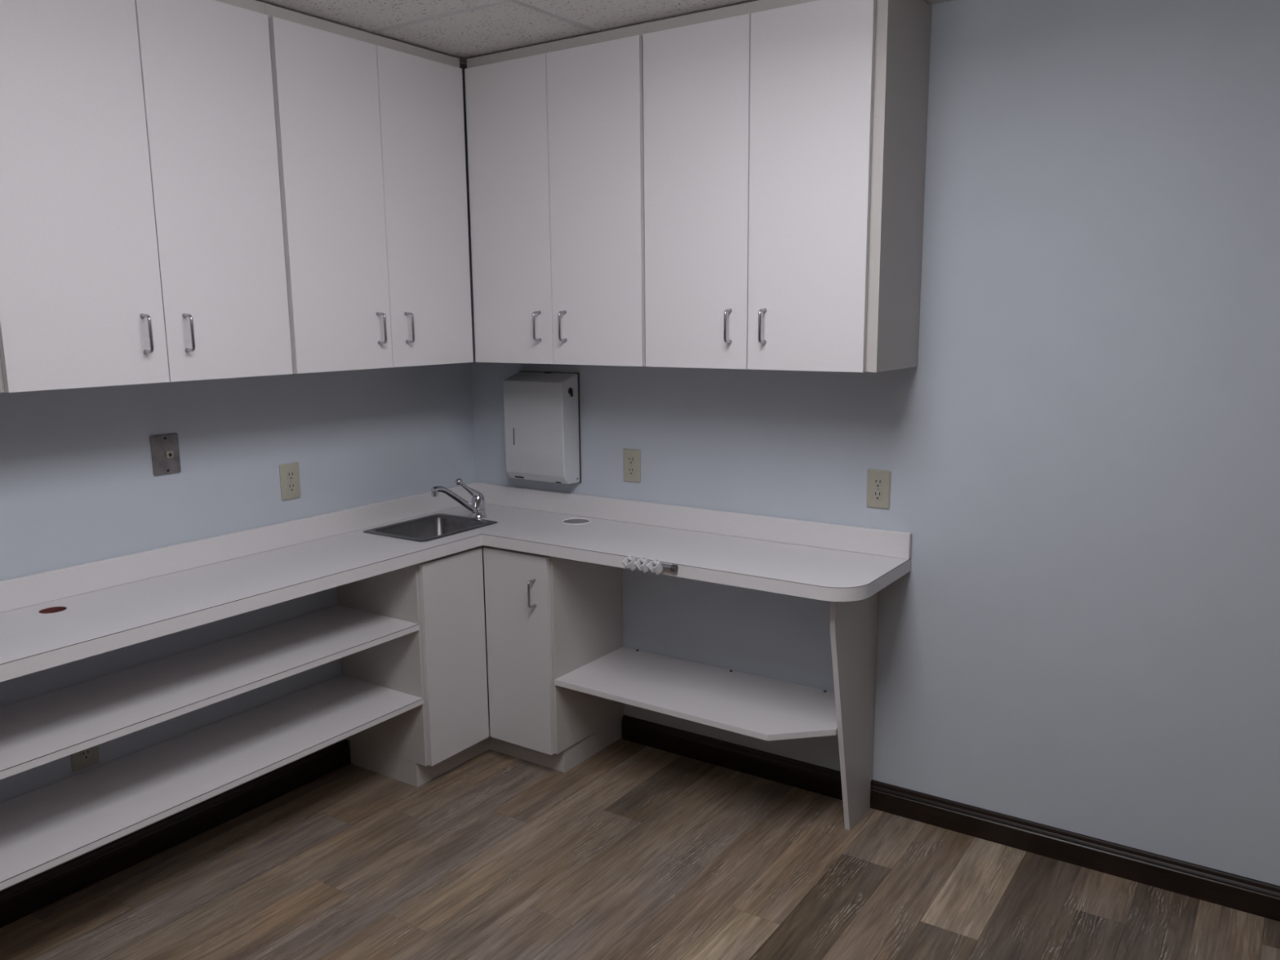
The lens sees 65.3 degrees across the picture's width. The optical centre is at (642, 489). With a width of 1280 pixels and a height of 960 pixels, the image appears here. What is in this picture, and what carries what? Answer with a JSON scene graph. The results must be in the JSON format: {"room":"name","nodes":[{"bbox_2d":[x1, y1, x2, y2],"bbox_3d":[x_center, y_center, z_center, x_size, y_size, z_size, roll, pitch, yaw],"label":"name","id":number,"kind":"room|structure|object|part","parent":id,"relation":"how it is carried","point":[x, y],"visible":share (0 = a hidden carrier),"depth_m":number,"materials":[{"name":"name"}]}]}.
{"room":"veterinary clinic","nodes":[
{"label":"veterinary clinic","id":0,"kind":"room"},
{"bbox_2d":[0,362,475,891],"bbox_3d":[-1.836,-0.022,2.401,0.100,2.641,4.200,6,12,33],"label":"wall","id":1,"kind":"structure","parent":0,"point":[78,484],"depth_m":3.05,"materials":[{"name":"blue paint"}]},
{"bbox_2d":[70,745,99,772],"bbox_3d":[-1.574,0.730,2.819,0.008,0.120,0.074,6,12,33],"label":"wall outlet","id":2,"kind":"object","parent":1,"relation":"attached to","point":[82,759],"visible":0.41,"depth_m":2.82,"materials":[{"name":"beige plastic"}]},
{"bbox_2d":[80,748,90,760],"bbox_3d":[-1.572,0.750,2.821,0.003,0.034,0.026,6,12,33],"label":"receptacle","id":3,"kind":"object","parent":2,"relation":"attached to","point":[86,753],"depth_m":2.82,"materials":[{"name":"beige plastic"}]},
{"bbox_2d":[0,0,292,392],"bbox_3d":[-1.352,-0.781,2.558,0.390,1.002,0.774,6,12,33],"label":"upper cabinet","id":4,"kind":"object","parent":1,"relation":"attached to","point":[141,235],"visible":1,"depth_m":2.45,"materials":[{"name":"laminate"}]},
{"bbox_3d":[-1.331,-0.722,2.326,0.018,0.966,0.384,6,12,33],"label":"door","id":5,"kind":"part","parent":4,"relation":"part of","materials":[{"name":"white laminate"}]},
{"bbox_3d":[-1.230,-0.386,2.483,0.035,0.100,0.012,6,12,33],"label":"handle","id":6,"kind":"part","parent":4,"relation":"part of","materials":[{"name":"silver metal"}]},
{"bbox_3d":[-1.167,-0.402,2.575,0.035,0.100,0.012,6,12,33],"label":"handle","id":7,"kind":"part","parent":4,"relation":"part of","materials":[{"name":"silver metal"}]},
{"bbox_3d":[-1.119,-0.778,2.636,0.018,0.966,0.371,6,12,33],"label":"door","id":8,"kind":"part","parent":4,"relation":"part of","materials":[{"name":"white laminate"}]},
{"bbox_2d":[150,432,181,475],"bbox_3d":[-1.399,-0.102,2.940,0.016,0.118,0.084,6,12,33],"label":"wall plate","id":9,"kind":"object","parent":1,"relation":"attached to","point":[165,451],"visible":1,"depth_m":2.94,"materials":[{"name":"metal"}]},
{"bbox_2d":[0,738,350,928],"bbox_3d":[-1.979,1.194,2.278,0.016,0.092,3.278,6,12,33],"label":"baseboard","id":10,"kind":"structure","parent":1,"relation":"attached to","point":[17,901],"depth_m":3.03,"materials":[{"name":"black rubber"}]},
{"bbox_2d":[0,604,419,779],"bbox_3d":[-1.818,0.682,2.078,0.408,0.020,3.274,6,12,33],"label":"open shelf","id":11,"kind":"object","parent":1,"relation":"attached to","point":[40,730],"visible":1,"depth_m":2.78,"materials":[{"name":"laminate"}]},
{"bbox_2d":[0,675,423,890],"bbox_3d":[-1.815,0.936,2.122,0.410,0.018,3.274,6,12,33],"label":"open shelf","id":12,"kind":"object","parent":1,"relation":"attached to","point":[45,828],"visible":1,"depth_m":2.81,"materials":[{"name":"laminate"}]},
{"bbox_2d":[0,483,475,613],"bbox_3d":[-1.787,0.312,2.418,0.018,0.080,3.975,6,12,33],"label":"backsplash","id":13,"kind":"structure","parent":1,"relation":"attached to","point":[17,593],"depth_m":3.06,"materials":[{"name":"laminate"}]},
{"bbox_2d":[279,462,301,501],"bbox_3d":[-1.166,-0.025,3.311,0.008,0.120,0.074,6,12,33],"label":"wall outlet","id":14,"kind":"object","parent":1,"relation":"attached to","point":[289,473],"visible":1,"depth_m":3.31,"materials":[{"name":"beige plastic"}]},
{"bbox_2d":[286,471,294,480],"bbox_3d":[-1.164,-0.044,3.306,0.003,0.034,0.026,6,12,33],"label":"receptacle","id":15,"kind":"object","parent":14,"relation":"attached to","point":[290,474],"depth_m":3.31,"materials":[{"name":"beige plastic"}]},
{"bbox_2d":[288,482,295,492],"bbox_3d":[-1.163,-0.005,3.313,0.003,0.034,0.026,6,12,33],"label":"receptacle","id":16,"kind":"object","parent":14,"relation":"attached to","point":[291,486],"depth_m":3.31,"materials":[{"name":"beige plastic"}]},
{"bbox_2d":[264,2,473,373],"bbox_3d":[-0.927,-0.894,3.179,0.390,1.002,0.746,6,12,33],"label":"upper cabinet","id":17,"kind":"object","parent":1,"relation":"attached to","point":[370,127],"visible":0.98,"depth_m":3.04,"materials":[{"name":"laminate"}]},
{"bbox_3d":[-0.905,-0.836,2.949,0.018,0.966,0.362,6,12,33],"label":"door","id":18,"kind":"part","parent":17,"relation":"part of","materials":[{"name":"white laminate"}]},
{"bbox_3d":[-0.807,-0.499,3.102,0.035,0.100,0.012,6,12,33],"label":"handle","id":19,"kind":"part","parent":17,"relation":"part of","materials":[{"name":"silver metal"}]},
{"bbox_3d":[-0.743,-0.516,3.196,0.035,0.100,0.012,6,12,33],"label":"handle","id":20,"kind":"part","parent":17,"relation":"part of","materials":[{"name":"silver metal"}]},
{"bbox_3d":[-0.701,-0.890,3.247,0.018,0.966,0.365,6,12,33],"label":"door","id":21,"kind":"part","parent":17,"relation":"part of","materials":[{"name":"white laminate"}]},
{"bbox_2d":[255,0,953,88],"bbox_3d":[-0.146,-1.089,1.051,4.000,0.100,4.000,6,12,33],"label":"ceiling","id":22,"kind":"structure","parent":0,"point":[462,29],"depth_m":2.88,"materials":[{"name":"tile"}]},
{"bbox_3d":[0.567,-1.244,2.101,4.000,0.027,0.024,6,12,33],"label":"grid rail","id":23,"kind":"part","parent":22,"relation":"part of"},
{"bbox_3d":[-1.575,-1.208,2.005,0.024,0.028,4.000,6,12,33],"label":"grid rail","id":24,"kind":"part","parent":22,"relation":"part of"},
{"bbox_3d":[-1.069,-1.153,1.669,0.024,0.028,4.000,6,12,33],"label":"grid rail","id":25,"kind":"part","parent":22,"relation":"part of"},
{"bbox_2d":[0,737,1279,959],"bbox_3d":[-0.123,1.413,1.493,4.000,0.100,4.000,6,12,33],"label":"floor","id":26,"kind":"structure","parent":0,"point":[633,851],"depth_m":2.82,"materials":[{"name":"wood"}]},
{"bbox_2d":[337,545,623,786],"bbox_3d":[-0.573,0.575,3.654,0.720,0.807,0.720,6,12,33],"label":"base cabinet","id":27,"kind":"object","parent":26,"relation":"on","point":[498,626],"visible":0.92,"depth_m":3.47,"materials":[{"name":"laminate"}]},
{"bbox_3d":[-0.644,0.573,3.449,0.018,0.704,0.284,6,12,33],"label":"door","id":28,"kind":"part","parent":27,"relation":"part of","materials":[{"name":"laminate"}]},
{"bbox_2d":[0,482,911,682],"bbox_3d":[-1.038,0.411,1.936,1.809,0.120,3.994,6,12,33],"label":"countertop","id":29,"kind":"structure","parent":27,"relation":"on","point":[53,618],"depth_m":3.07,"materials":[{"name":"laminate"}]},
{"bbox_2d":[363,513,497,542],"bbox_3d":[-0.755,0.208,3.598,0.312,0.152,0.384,6,12,33],"label":"sink","id":30,"kind":"object","parent":29,"relation":"in","point":[437,526],"visible":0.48,"depth_m":3.69,"materials":[{"name":"silver metal"}]},
{"bbox_2d":[431,478,486,518],"bbox_3d":[-0.669,0.042,3.662,0.058,0.158,0.252,6,12,33],"label":"faucet","id":31,"kind":"object","parent":29,"relation":"on","point":[477,507],"visible":1,"depth_m":3.70,"materials":[{"name":"silver metal"}]},
{"bbox_3d":[-0.680,0.043,3.652,0.027,0.135,0.221,7,12,35],"label":"spout","id":32,"kind":"part","parent":31,"relation":"part of","materials":[{"name":"silver metal"}]},
{"bbox_3d":[-0.674,-0.026,3.671,0.026,0.026,0.026,6,12,33],"label":"ball knob","id":33,"kind":"part","parent":31,"relation":"part of","materials":[{"name":"silver metal"}]},
{"bbox_3d":[-0.635,0.007,3.711,0.034,0.075,0.089,6,12,33],"label":"lever","id":34,"kind":"part","parent":31,"relation":"part of","materials":[{"name":"silver metal"}]},
{"bbox_2d":[622,555,678,574],"bbox_3d":[0.018,0.234,3.054,0.182,0.044,0.058,6,12,33],"label":"holder","id":35,"kind":"object","parent":29,"relation":"attached to","point":[630,562],"visible":1,"depth_m":3.05,"materials":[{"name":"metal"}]},
{"bbox_3d":[-0.431,0.563,3.490,0.284,0.704,0.018,6,12,33],"label":"door","id":36,"kind":"part","parent":27,"relation":"part of","materials":[{"name":"laminate"}]},
{"bbox_3d":[-0.375,0.355,3.380,0.012,0.100,0.035,6,12,33],"label":"handle","id":37,"kind":"part","parent":27,"relation":"part of","materials":[{"name":"silver metal"}]},
{"bbox_2d":[830,591,879,830],"bbox_3d":[0.646,0.667,3.068,0.017,0.807,0.342,6,12,33],"label":"panel","id":38,"kind":"object","parent":26,"relation":"on","point":[854,624],"visible":0.83,"depth_m":3.07,"materials":[{"name":"laminate"}]},
{"bbox_2d":[462,0,1279,885],"bbox_3d":[1.009,-0.144,2.946,4.000,2.641,0.100,6,12,33],"label":"wall","id":39,"kind":"structure","parent":0,"point":[1080,450],"depth_m":2.78,"materials":[{"name":"blue paint"}]},
{"bbox_2d":[502,370,581,484],"bbox_3d":[-0.375,-0.231,3.751,0.296,0.412,0.102,6,12,33],"label":"paper towel dispenser","id":40,"kind":"object","parent":39,"relation":"attached to","point":[542,414],"visible":1,"depth_m":3.70,"materials":[{"name":"white metal"}]},
{"bbox_2d":[464,22,645,366],"bbox_3d":[-0.206,-0.927,3.329,0.712,1.002,0.390,6,12,33],"label":"upper cabinet","id":41,"kind":"object","parent":39,"relation":"attached to","point":[555,130],"visible":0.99,"depth_m":3.18,"materials":[{"name":"laminate"}]},
{"bbox_3d":[-0.436,-0.903,3.307,0.346,0.966,0.018,6,12,33],"label":"door","id":42,"kind":"part","parent":41,"relation":"part of","materials":[{"name":"white laminate"}]},
{"bbox_3d":[-0.347,-0.535,3.280,0.012,0.100,0.035,6,12,33],"label":"handle","id":43,"kind":"part","parent":41,"relation":"part of","materials":[{"name":"silver metal"}]},
{"bbox_3d":[-0.259,-0.525,3.221,0.012,0.100,0.035,6,12,33],"label":"handle","id":44,"kind":"part","parent":41,"relation":"part of","materials":[{"name":"silver metal"}]},
{"bbox_3d":[-0.145,-0.872,3.114,0.350,0.966,0.018,6,12,33],"label":"door","id":45,"kind":"part","parent":41,"relation":"part of","materials":[{"name":"white laminate"}]},
{"bbox_2d":[622,448,640,482],"bbox_3d":[-0.038,-0.084,3.605,0.074,0.120,0.008,6,12,33],"label":"wall outlet","id":46,"kind":"object","parent":39,"relation":"attached to","point":[631,457],"visible":1,"depth_m":3.60,"materials":[{"name":"beige plastic"}]},
{"bbox_2d":[627,466,634,475],"bbox_3d":[-0.039,-0.065,3.607,0.026,0.034,0.003,6,12,33],"label":"receptacle","id":47,"kind":"object","parent":46,"relation":"attached to","point":[630,468],"depth_m":3.61,"materials":[{"name":"beige plastic"}]},
{"bbox_2d":[627,455,634,465],"bbox_3d":[-0.040,-0.103,3.600,0.026,0.034,0.003,6,12,33],"label":"receptacle","id":48,"kind":"object","parent":46,"relation":"attached to","point":[630,458],"depth_m":3.60,"materials":[{"name":"beige plastic"}]},
{"bbox_2d":[473,482,911,559],"bbox_3d":[0.070,0.094,3.555,1.809,0.080,0.018,6,12,33],"label":"backsplash","id":49,"kind":"structure","parent":39,"relation":"attached to","point":[886,543],"depth_m":3.44,"materials":[{"name":"laminate"}]},
{"bbox_2d":[554,646,837,741],"bbox_3d":[0.213,0.674,3.317,0.972,0.024,0.422,6,12,33],"label":"shelf","id":50,"kind":"object","parent":39,"relation":"attached to","point":[762,708],"visible":0.98,"depth_m":3.28,"materials":[{"name":"laminate"}]},
{"bbox_2d":[643,0,931,372],"bbox_3d":[0.398,-0.862,2.929,0.742,1.002,0.390,6,12,33],"label":"upper cabinet","id":51,"kind":"object","parent":39,"relation":"attached to","point":[785,140],"visible":1,"depth_m":2.77,"materials":[{"name":"laminate"}]},
{"bbox_3d":[0.157,-0.839,2.913,0.351,0.966,0.018,6,12,33],"label":"door","id":52,"kind":"part","parent":51,"relation":"part of","materials":[{"name":"white laminate"}]},
{"bbox_3d":[0.246,-0.470,2.887,0.012,0.100,0.035,6,12,33],"label":"handle","id":53,"kind":"part","parent":51,"relation":"part of","materials":[{"name":"silver metal"}]},
{"bbox_3d":[0.339,-0.461,2.825,0.012,0.100,0.035,6,12,33],"label":"handle","id":54,"kind":"part","parent":51,"relation":"part of","materials":[{"name":"silver metal"}]},
{"bbox_3d":[0.451,-0.807,2.718,0.352,0.966,0.018,6,12,33],"label":"door","id":55,"kind":"part","parent":51,"relation":"part of","materials":[{"name":"white laminate"}]},
{"bbox_2d":[866,469,890,509],"bbox_3d":[0.732,0.001,3.095,0.074,0.120,0.008,6,12,33],"label":"wall outlet","id":56,"kind":"object","parent":39,"relation":"attached to","point":[878,482],"visible":1,"depth_m":3.09,"materials":[{"name":"beige plastic"}]},
{"bbox_2d":[873,489,881,501],"bbox_3d":[0.730,0.020,3.096,0.026,0.034,0.003,6,12,33],"label":"receptacle","id":57,"kind":"object","parent":56,"relation":"attached to","point":[877,493],"depth_m":3.10,"materials":[{"name":"beige plastic"}]},
{"bbox_2d":[873,477,882,488],"bbox_3d":[0.730,-0.018,3.089,0.026,0.034,0.003,6,12,33],"label":"receptacle","id":58,"kind":"object","parent":56,"relation":"attached to","point":[877,482],"depth_m":3.09,"materials":[{"name":"beige plastic"}]},
{"bbox_2d":[622,715,1279,921],"bbox_3d":[1.280,1.053,2.908,3.260,0.092,0.016,6,12,33],"label":"baseboard","id":59,"kind":"structure","parent":39,"relation":"attached to","point":[1250,895],"depth_m":3.04,"materials":[{"name":"black rubber"}]}
]}

